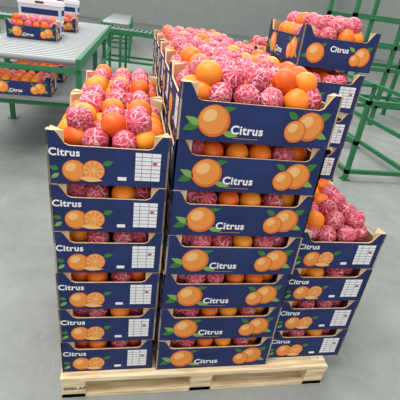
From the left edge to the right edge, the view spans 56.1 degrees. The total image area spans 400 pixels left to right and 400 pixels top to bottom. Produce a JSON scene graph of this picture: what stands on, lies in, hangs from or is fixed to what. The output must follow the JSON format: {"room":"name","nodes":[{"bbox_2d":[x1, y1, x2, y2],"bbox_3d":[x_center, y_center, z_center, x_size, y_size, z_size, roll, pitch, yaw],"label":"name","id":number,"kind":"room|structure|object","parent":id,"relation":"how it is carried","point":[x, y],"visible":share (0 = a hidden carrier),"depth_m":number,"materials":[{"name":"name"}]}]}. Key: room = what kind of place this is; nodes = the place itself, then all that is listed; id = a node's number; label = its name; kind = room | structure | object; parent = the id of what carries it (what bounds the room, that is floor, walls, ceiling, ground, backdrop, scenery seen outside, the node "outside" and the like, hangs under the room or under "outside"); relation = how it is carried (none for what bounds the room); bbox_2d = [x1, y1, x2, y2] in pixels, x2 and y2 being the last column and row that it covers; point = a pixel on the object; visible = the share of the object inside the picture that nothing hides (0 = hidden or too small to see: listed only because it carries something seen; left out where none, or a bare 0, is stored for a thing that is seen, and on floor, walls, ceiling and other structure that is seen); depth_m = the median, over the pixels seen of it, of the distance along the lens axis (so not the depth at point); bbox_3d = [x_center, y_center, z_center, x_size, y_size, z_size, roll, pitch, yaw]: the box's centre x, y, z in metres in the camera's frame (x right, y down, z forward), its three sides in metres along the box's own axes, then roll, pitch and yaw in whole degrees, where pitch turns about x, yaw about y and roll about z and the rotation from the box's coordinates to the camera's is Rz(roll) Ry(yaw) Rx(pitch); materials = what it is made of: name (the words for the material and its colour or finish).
{"room":"warehouse","nodes":[
{"label":"warehouse","id":0,"kind":"room"},
{"bbox_2d":[0,0,339,37],"bbox_3d":[-3.009,-14.067,24.179,26.000,5.000,0.200,2,28,-11],"label":"wall","id":1,"kind":"structure","parent":0,"point":[251,18],"depth_m":25.46,"materials":[{"name":"paint"}]},
{"bbox_2d":[0,6,399,399],"bbox_3d":[-0.959,-4.232,11.343,26.000,0.100,32.000,2,28,-11],"label":"floor","id":2,"kind":"structure","parent":0,"point":[366,366],"depth_m":2.34,"materials":[{"name":"concrete"}]},
{"bbox_2d":[0,22,110,118],"bbox_3d":[-1.900,-1.795,5.204,1.110,1.000,4.410,2,28,-11],"label":"table","id":3,"kind":"object","parent":2,"relation":"on","point":[82,50],"visible":0.58,"depth_m":3.56,"materials":[{"name":"green paint"}]},
{"bbox_2d":[0,68,56,96],"bbox_3d":[-1.601,-1.085,3.420,0.509,0.170,0.371,1,28,-12],"label":"crate","id":4,"kind":"object","parent":3,"relation":"on","point":[41,84],"visible":1,"depth_m":3.29,"materials":[{"name":"cardboard"}]},
{"bbox_2d":[5,13,61,40],"bbox_3d":[-1.797,-1.891,4.077,0.509,0.224,0.371,1,28,-12],"label":"crate","id":5,"kind":"object","parent":3,"relation":"on","point":[20,25],"visible":1,"depth_m":3.94,"materials":[{"name":"cardboard"}]},
{"bbox_2d":[9,60,66,82],"bbox_3d":[-1.693,-1.382,3.968,0.509,0.170,0.371,1,28,-12],"label":"crate","id":6,"kind":"object","parent":3,"relation":"on","point":[60,77],"visible":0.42,"depth_m":3.88,"materials":[{"name":"food"}]},
{"bbox_2d":[55,19,63,34],"bbox_3d":[-1.915,-2.118,4.532,0.472,0.180,0.336,1,28,-13],"label":"carton","id":7,"kind":"object","parent":3,"relation":"on","point":[57,20],"visible":0.12,"depth_m":4.60,"materials":[{"name":"white cardboard"}]},
{"bbox_2d":[17,0,64,19],"bbox_3d":[-1.873,-2.279,4.452,0.472,0.180,0.336,1,28,-13],"label":"carton","id":8,"kind":"object","parent":7,"relation":"on","point":[47,8],"visible":0.98,"depth_m":4.32,"materials":[{"name":"white cardboard"}]},
{"bbox_2d":[63,12,78,32],"bbox_3d":[-1.942,-2.455,5.126,0.509,0.224,0.371,1,28,-12],"label":"crate","id":9,"kind":"object","parent":3,"relation":"on","point":[70,24],"visible":0.3,"depth_m":5.03,"materials":[{"name":"cardboard"}]},
{"bbox_3d":[-2.146,-2.770,5.727,0.472,0.180,0.336,1,28,-13],"label":"carton","id":10,"kind":"object","parent":3,"relation":"on","visible":0},
{"bbox_2d":[53,0,79,14],"bbox_3d":[-2.075,-2.929,5.652,0.472,0.180,0.336,1,28,-13],"label":"carton","id":11,"kind":"object","parent":10,"relation":"on","point":[71,6],"visible":0.49,"depth_m":5.55,"materials":[{"name":"white cardboard"}]},
{"bbox_2d":[0,11,153,68],"bbox_3d":[-0.971,-3.131,8.128,7.010,0.900,0.810,6,27,-4],"label":"conveyor","id":12,"kind":"object","parent":2,"relation":"on","point":[121,31],"visible":0.15,"depth_m":7.82,"materials":[{"name":"green metal"}]},
{"bbox_2d":[101,13,132,60],"bbox_3d":[-2.533,-5.245,11.793,0.810,0.900,5.010,2,28,-11],"label":"conveyor","id":13,"kind":"object","parent":2,"relation":"on","point":[113,18],"visible":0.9,"depth_m":10.71,"materials":[{"name":"metal"}]},
{"bbox_2d":[60,347,327,397],"bbox_3d":[-0.078,0.533,2.150,1.184,0.125,1.140,2,28,-11],"label":"wooden pallet","id":14,"kind":"object","parent":2,"relation":"on","point":[301,369],"visible":0.35,"depth_m":1.66,"materials":[{"name":"brown wood"}]},
{"bbox_2d":[61,340,153,371],"bbox_3d":[-0.413,0.523,1.758,0.371,0.170,0.509,2,28,-11],"label":"crate","id":15,"kind":"object","parent":14,"relation":"on","point":[125,354],"visible":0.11,"depth_m":1.54,"materials":[{"name":"cardboard"}]},
{"bbox_2d":[58,308,156,341],"bbox_3d":[-0.393,0.371,1.679,0.371,0.170,0.509,2,28,-11],"label":"crate","id":16,"kind":"object","parent":15,"relation":"on","point":[75,325],"visible":0.2,"depth_m":1.47,"materials":[{"name":"cardboard"}]},
{"bbox_2d":[55,272,159,308],"bbox_3d":[-0.373,0.219,1.601,0.371,0.170,0.509,2,28,-11],"label":"crate","id":17,"kind":"object","parent":16,"relation":"on","point":[74,290],"visible":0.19,"depth_m":1.39,"materials":[{"name":"cardboard"}]},
{"bbox_2d":[53,231,163,272],"bbox_3d":[-0.352,0.067,1.522,0.371,0.170,0.509,2,28,-11],"label":"crate","id":18,"kind":"object","parent":17,"relation":"on","point":[74,251],"visible":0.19,"depth_m":1.31,"materials":[{"name":"cardboard"}]},
{"bbox_2d":[49,183,166,232],"bbox_3d":[-0.332,-0.085,1.443,0.371,0.170,0.509,2,28,-10],"label":"crate","id":19,"kind":"object","parent":18,"relation":"on","point":[74,207],"visible":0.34,"depth_m":1.23,"materials":[{"name":"cardboard"}]},
{"bbox_2d":[45,84,170,187],"bbox_3d":[-0.309,-0.263,1.353,0.371,0.226,0.509,2,28,-10],"label":"crate","id":20,"kind":"object","parent":19,"relation":"on","point":[114,139],"visible":1,"depth_m":1.16,"materials":[{"name":"cardboard"}]},
{"bbox_2d":[154,322,273,369],"bbox_3d":[0.037,0.576,1.775,0.509,0.170,0.371,2,28,-11],"label":"crate","id":21,"kind":"object","parent":14,"relation":"on","point":[196,353],"visible":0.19,"depth_m":1.62,"materials":[{"name":"cardboard"}]},
{"bbox_2d":[156,290,281,340],"bbox_3d":[0.056,0.422,1.697,0.509,0.170,0.371,2,28,-11],"label":"crate","id":22,"kind":"object","parent":21,"relation":"on","point":[203,323],"visible":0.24,"depth_m":1.54,"materials":[{"name":"cardboard"}]},
{"bbox_2d":[159,258,290,308],"bbox_3d":[0.075,0.271,1.617,0.509,0.170,0.371,2,28,-11],"label":"crate","id":23,"kind":"object","parent":22,"relation":"on","point":[176,291],"visible":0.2,"depth_m":1.47,"materials":[{"name":"cardboard"}]},
{"bbox_2d":[162,218,302,273],"bbox_3d":[0.098,0.120,1.537,0.509,0.170,0.371,2,28,-11],"label":"crate","id":24,"kind":"object","parent":23,"relation":"on","point":[181,254],"visible":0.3,"depth_m":1.38,"materials":[{"name":"cardboard"}]},
{"bbox_2d":[165,172,314,236],"bbox_3d":[0.118,-0.032,1.458,0.509,0.170,0.371,2,28,-11],"label":"crate","id":25,"kind":"object","parent":24,"relation":"on","point":[187,212],"visible":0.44,"depth_m":1.31,"materials":[{"name":"cardboard"}]},
{"bbox_2d":[166,110,327,195],"bbox_3d":[0.138,-0.186,1.381,0.509,0.170,0.371,2,28,-10],"label":"crate","id":26,"kind":"object","parent":25,"relation":"on","point":[195,165],"visible":0.67,"depth_m":1.23,"materials":[{"name":"cardboard"}]},
{"bbox_2d":[168,53,343,148],"bbox_3d":[0.161,-0.361,1.287,0.509,0.226,0.371,2,28,-11],"label":"crate","id":27,"kind":"object","parent":26,"relation":"on","point":[221,98],"visible":1,"depth_m":1.15,"materials":[{"name":"cardboard"}]},
{"bbox_2d":[268,329,347,357],"bbox_3d":[0.456,0.543,1.945,0.371,0.170,0.509,2,28,-11],"label":"crate","id":28,"kind":"object","parent":14,"relation":"on","point":[294,343],"visible":0.14,"depth_m":1.73,"materials":[{"name":"cardboard"}]},
{"bbox_2d":[275,300,360,330],"bbox_3d":[0.478,0.392,1.866,0.371,0.170,0.509,2,28,-11],"label":"crate","id":29,"kind":"object","parent":28,"relation":"on","point":[294,315],"visible":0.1,"depth_m":1.66,"materials":[{"name":"cardboard"}]},
{"bbox_2d":[284,268,372,300],"bbox_3d":[0.495,0.239,1.787,0.371,0.170,0.509,2,28,-11],"label":"crate","id":30,"kind":"object","parent":29,"relation":"on","point":[305,284],"visible":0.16,"depth_m":1.57,"materials":[{"name":"cardboard"}]},
{"bbox_2d":[294,179,386,268],"bbox_3d":[0.520,0.064,1.698,0.371,0.222,0.509,2,28,-11],"label":"crate","id":31,"kind":"object","parent":30,"relation":"on","point":[336,235],"visible":0.59,"depth_m":1.51,"materials":[{"name":"cardboard"}]},
{"bbox_3d":[-0.490,0.282,2.204,0.370,0.170,0.507,2,28,-10],"label":"crate","id":32,"kind":"object","parent":14,"relation":"on","visible":0},
{"bbox_3d":[-0.469,0.129,2.126,0.370,0.171,0.507,2,28,-11],"label":"crate","id":33,"kind":"object","parent":32,"relation":"on","visible":0},
{"bbox_3d":[-0.448,-0.023,2.046,0.370,0.170,0.507,2,28,-11],"label":"crate","id":34,"kind":"object","parent":33,"relation":"on","visible":0},
{"bbox_3d":[-0.427,-0.175,1.969,0.370,0.170,0.507,2,28,-11],"label":"crate","id":35,"kind":"object","parent":34,"relation":"on","visible":0},
{"bbox_3d":[-0.405,-0.326,1.888,0.370,0.171,0.507,2,28,-11],"label":"crate","id":36,"kind":"object","parent":35,"relation":"on","visible":0},
{"bbox_2d":[72,64,161,99],"bbox_3d":[-0.382,-0.503,1.798,0.371,0.224,0.509,2,28,-11],"label":"crate","id":37,"kind":"object","parent":36,"relation":"on","point":[122,79],"visible":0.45,"depth_m":1.68,"materials":[{"name":"food"}]},
{"bbox_3d":[-0.019,0.400,2.099,0.507,0.170,0.370,2,28,-11],"label":"crate","id":38,"kind":"object","parent":14,"relation":"on","visible":0},
{"bbox_3d":[0.000,0.248,2.019,0.507,0.171,0.370,2,28,-11],"label":"crate","id":39,"kind":"object","parent":38,"relation":"on","visible":0},
{"bbox_3d":[0.021,0.096,1.941,0.507,0.170,0.370,2,28,-10],"label":"crate","id":40,"kind":"object","parent":39,"relation":"on","visible":0},
{"bbox_3d":[0.043,-0.058,1.864,0.507,0.170,0.370,2,28,-11],"label":"crate","id":41,"kind":"object","parent":40,"relation":"on","visible":0},
{"bbox_3d":[0.065,-0.209,1.785,0.507,0.171,0.370,2,28,-11],"label":"crate","id":42,"kind":"object","parent":41,"relation":"on","visible":0},
{"bbox_2d":[162,89,167,130],"bbox_3d":[0.084,-0.360,1.704,0.509,0.170,0.371,2,28,-11],"label":"crate","id":43,"kind":"object","parent":42,"relation":"on","point":[164,105],"visible":0.02,"depth_m":1.66,"materials":[{"name":"cardboard"}]},
{"bbox_2d":[162,42,279,106],"bbox_3d":[0.106,-0.536,1.613,0.509,0.224,0.371,2,28,-10],"label":"crate","id":44,"kind":"object","parent":43,"relation":"on","point":[185,51],"visible":0.21,"depth_m":1.53,"materials":[{"name":"food"}]},
{"bbox_3d":[-0.074,0.223,2.425,0.507,0.170,0.370,2,28,-10],"label":"crate","id":45,"kind":"object","parent":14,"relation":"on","visible":0},
{"bbox_3d":[-0.053,0.071,2.345,0.507,0.171,0.370,2,28,-10],"label":"crate","id":46,"kind":"object","parent":45,"relation":"on","visible":0},
{"bbox_3d":[-0.034,-0.081,2.266,0.507,0.170,0.370,2,28,-11],"label":"crate","id":47,"kind":"object","parent":46,"relation":"on","visible":0},
{"bbox_3d":[-0.013,-0.233,2.188,0.507,0.170,0.370,2,28,-11],"label":"crate","id":48,"kind":"object","parent":47,"relation":"on","visible":0},
{"bbox_3d":[0.009,-0.384,2.107,0.507,0.171,0.370,2,28,-11],"label":"crate","id":49,"kind":"object","parent":48,"relation":"on","visible":0},
{"bbox_2d":[157,74,161,96],"bbox_3d":[0.027,-0.537,2.029,0.509,0.170,0.371,2,28,-11],"label":"crate","id":50,"kind":"object","parent":49,"relation":"on","point":[159,86],"visible":0.02,"depth_m":2.03,"materials":[{"name":"cardboard"}]},
{"bbox_2d":[158,35,254,84],"bbox_3d":[0.053,-0.712,1.936,0.509,0.226,0.371,2,28,-11],"label":"crate","id":51,"kind":"object","parent":50,"relation":"on","point":[177,40],"visible":0.2,"depth_m":1.82,"materials":[{"name":"food"}]},
{"bbox_3d":[0.400,0.303,2.394,0.370,0.170,0.507,2,28,-11],"label":"crate","id":52,"kind":"object","parent":14,"relation":"on","visible":0},
{"bbox_3d":[0.423,0.150,2.317,0.370,0.171,0.507,2,28,-11],"label":"crate","id":53,"kind":"object","parent":52,"relation":"on","visible":0},
{"bbox_3d":[0.443,-0.001,2.236,0.370,0.170,0.507,2,28,-11],"label":"crate","id":54,"kind":"object","parent":53,"relation":"on","visible":0},
{"bbox_3d":[0.464,-0.154,2.158,0.370,0.170,0.507,2,28,-11],"label":"crate","id":55,"kind":"object","parent":54,"relation":"on","visible":0},
{"bbox_2d":[309,147,342,178],"bbox_3d":[0.481,-0.306,2.081,0.371,0.170,0.509,2,28,-11],"label":"crate","id":56,"kind":"object","parent":55,"relation":"on","point":[331,161],"visible":0.02,"depth_m":1.89,"materials":[{"name":"cardboard"}]},
{"bbox_2d":[329,113,353,147],"bbox_3d":[0.502,-0.457,1.999,0.371,0.170,0.509,2,28,-11],"label":"crate","id":57,"kind":"object","parent":56,"relation":"on","point":[341,129],"visible":0.02,"depth_m":1.81,"materials":[{"name":"cardboard"}]},
{"bbox_2d":[279,59,364,112],"bbox_3d":[0.524,-0.610,1.922,0.371,0.170,0.509,2,28,-10],"label":"crate","id":58,"kind":"object","parent":57,"relation":"on","point":[329,81],"visible":0.26,"depth_m":1.72,"materials":[{"name":"cardboard"}]},
{"bbox_2d":[265,11,381,73],"bbox_3d":[0.597,-0.820,1.898,0.371,0.226,0.506,3,28,-10],"label":"crate","id":59,"kind":"object","parent":58,"relation":"on","point":[312,39],"visible":1,"depth_m":1.71,"materials":[{"name":"cardboard"}]},
{"bbox_2d":[327,0,399,124],"bbox_3d":[3.518,-2.526,6.696,2.630,2.210,0.990,2,28,-11],"label":"shelving","id":60,"kind":"object","parent":2,"relation":"on","point":[395,46],"visible":0.36,"depth_m":6.51,"materials":[{"name":"green metal"}]},
{"bbox_2d":[337,74,399,180],"bbox_3d":[1.885,-1.160,5.092,0.890,0.882,2.445,2,28,-11],"label":"frame","id":61,"kind":"object","parent":2,"relation":"on","point":[355,140],"visible":0.39,"depth_m":4.20,"materials":[{"name":"green paint"}]},
{"bbox_3d":[0.149,0.074,3.092,1.203,0.125,0.795,2,28,-11],"label":"wooden pallet","id":62,"kind":"object","parent":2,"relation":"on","visible":0},
{"bbox_3d":[-0.136,0.022,2.796,0.507,0.170,0.370,2,28,-11],"label":"crate","id":63,"kind":"object","parent":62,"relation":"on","visible":0},
{"bbox_3d":[-0.117,-0.131,2.719,0.507,0.171,0.370,2,28,-11],"label":"crate","id":64,"kind":"object","parent":63,"relation":"on","visible":0},
{"bbox_3d":[-0.094,-0.282,2.638,0.507,0.170,0.370,2,28,-11],"label":"crate","id":65,"kind":"object","parent":64,"relation":"on","visible":0},
{"bbox_3d":[-0.073,-0.434,2.560,0.507,0.170,0.370,2,28,-11],"label":"crate","id":66,"kind":"object","parent":65,"relation":"on","visible":0},
{"bbox_3d":[-0.053,-0.587,2.483,0.507,0.171,0.370,2,28,-11],"label":"crate","id":67,"kind":"object","parent":66,"relation":"on","visible":0},
{"bbox_2d":[154,63,157,83],"bbox_3d":[-0.035,-0.738,2.401,0.509,0.170,0.371,2,28,-11],"label":"crate","id":68,"kind":"object","parent":67,"relation":"on","point":[155,69],"visible":0.02,"depth_m":2.43,"materials":[{"name":"cardboard"}]},
{"bbox_2d":[155,28,234,70],"bbox_3d":[-0.009,-0.916,2.312,0.509,0.226,0.371,2,28,-11],"label":"crate","id":69,"kind":"object","parent":68,"relation":"on","point":[171,32],"visible":0.16,"depth_m":2.21,"materials":[{"name":"food"}]},
{"bbox_3d":[-0.190,-0.155,3.123,0.507,0.170,0.370,2,28,-11],"label":"crate","id":70,"kind":"object","parent":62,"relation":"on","visible":0},
{"bbox_3d":[-0.170,-0.307,3.044,0.507,0.171,0.370,2,28,-11],"label":"crate","id":71,"kind":"object","parent":70,"relation":"on","visible":0},
{"bbox_3d":[-0.149,-0.459,2.965,0.507,0.170,0.370,2,28,-11],"label":"crate","id":72,"kind":"object","parent":71,"relation":"on","visible":0},
{"bbox_3d":[-0.130,-0.611,2.886,0.507,0.170,0.370,2,28,-11],"label":"crate","id":73,"kind":"object","parent":72,"relation":"on","visible":0},
{"bbox_3d":[-0.109,-0.763,2.806,0.507,0.171,0.370,2,28,-11],"label":"crate","id":74,"kind":"object","parent":73,"relation":"on","visible":0},
{"bbox_2d":[152,57,154,75],"bbox_3d":[-0.086,-0.914,2.727,0.509,0.170,0.371,2,28,-11],"label":"crate","id":75,"kind":"object","parent":74,"relation":"on","point":[153,57],"visible":0.03,"depth_m":2.73,"materials":[{"name":"cardboard"}]},
{"bbox_2d":[153,25,220,59],"bbox_3d":[-0.066,-1.091,2.636,0.509,0.224,0.371,2,28,-11],"label":"crate","id":76,"kind":"object","parent":75,"relation":"on","point":[165,27],"visible":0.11,"depth_m":2.58,"materials":[{"name":"food"}]},
{"bbox_3d":[0.517,0.046,2.919,0.507,0.170,0.370,2,28,-11],"label":"crate","id":77,"kind":"object","parent":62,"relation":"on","visible":0},
{"bbox_3d":[0.539,-0.107,2.842,0.507,0.171,0.370,2,28,-11],"label":"crate","id":78,"kind":"object","parent":77,"relation":"on","visible":0},
{"bbox_3d":[0.559,-0.259,2.763,0.507,0.170,0.370,2,28,-11],"label":"crate","id":79,"kind":"object","parent":78,"relation":"on","visible":0},
{"bbox_3d":[0.581,-0.411,2.685,0.507,0.170,0.370,2,28,-11],"label":"crate","id":80,"kind":"object","parent":79,"relation":"on","visible":0},
{"bbox_3d":[0.600,-0.562,2.604,0.507,0.171,0.370,2,28,-11],"label":"crate","id":81,"kind":"object","parent":80,"relation":"on","visible":0},
{"bbox_3d":[0.619,-0.715,2.525,0.507,0.170,0.370,2,28,-11],"label":"crate","id":82,"kind":"object","parent":81,"relation":"on","visible":0},
{"bbox_2d":[256,46,347,74],"bbox_3d":[0.644,-0.890,2.433,0.509,0.224,0.371,2,28,-11],"label":"crate","id":83,"kind":"object","parent":82,"relation":"on","point":[257,47],"visible":0.02,"depth_m":2.32,"materials":[{"name":"food"}]},
{"bbox_3d":[0.462,-0.131,3.246,0.507,0.170,0.370,2,28,-10],"label":"crate","id":84,"kind":"object","parent":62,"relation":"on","visible":0},
{"bbox_3d":[0.485,-0.282,3.166,0.507,0.171,0.370,2,28,-11],"label":"crate","id":85,"kind":"object","parent":84,"relation":"on","visible":0},
{"bbox_3d":[0.505,-0.435,3.089,0.507,0.170,0.370,2,28,-11],"label":"crate","id":86,"kind":"object","parent":85,"relation":"on","visible":0},
{"bbox_3d":[0.525,-0.587,3.009,0.507,0.170,0.370,2,28,-11],"label":"crate","id":87,"kind":"object","parent":86,"relation":"on","visible":0},
{"bbox_3d":[0.544,-0.739,2.931,0.507,0.171,0.370,2,28,-11],"label":"crate","id":88,"kind":"object","parent":87,"relation":"on","visible":0},
{"bbox_3d":[0.567,-0.890,2.849,0.507,0.170,0.370,2,28,-11],"label":"crate","id":89,"kind":"object","parent":88,"relation":"on","visible":0},
{"bbox_2d":[243,35,267,50],"bbox_3d":[0.590,-1.066,2.759,0.509,0.225,0.371,2,28,-10],"label":"crate","id":90,"kind":"object","parent":89,"relation":"on","point":[257,40],"visible":0.13,"depth_m":2.67,"materials":[{"name":"food"}]},
{"bbox_2d":[337,0,399,63],"bbox_3d":[12.210,-6.001,12.597,0.200,5.000,32.000,2,28,-11],"label":"wall","id":91,"kind":"structure","parent":0,"point":[387,8],"depth_m":21.68,"materials":[{"name":"paint"}]}
]}

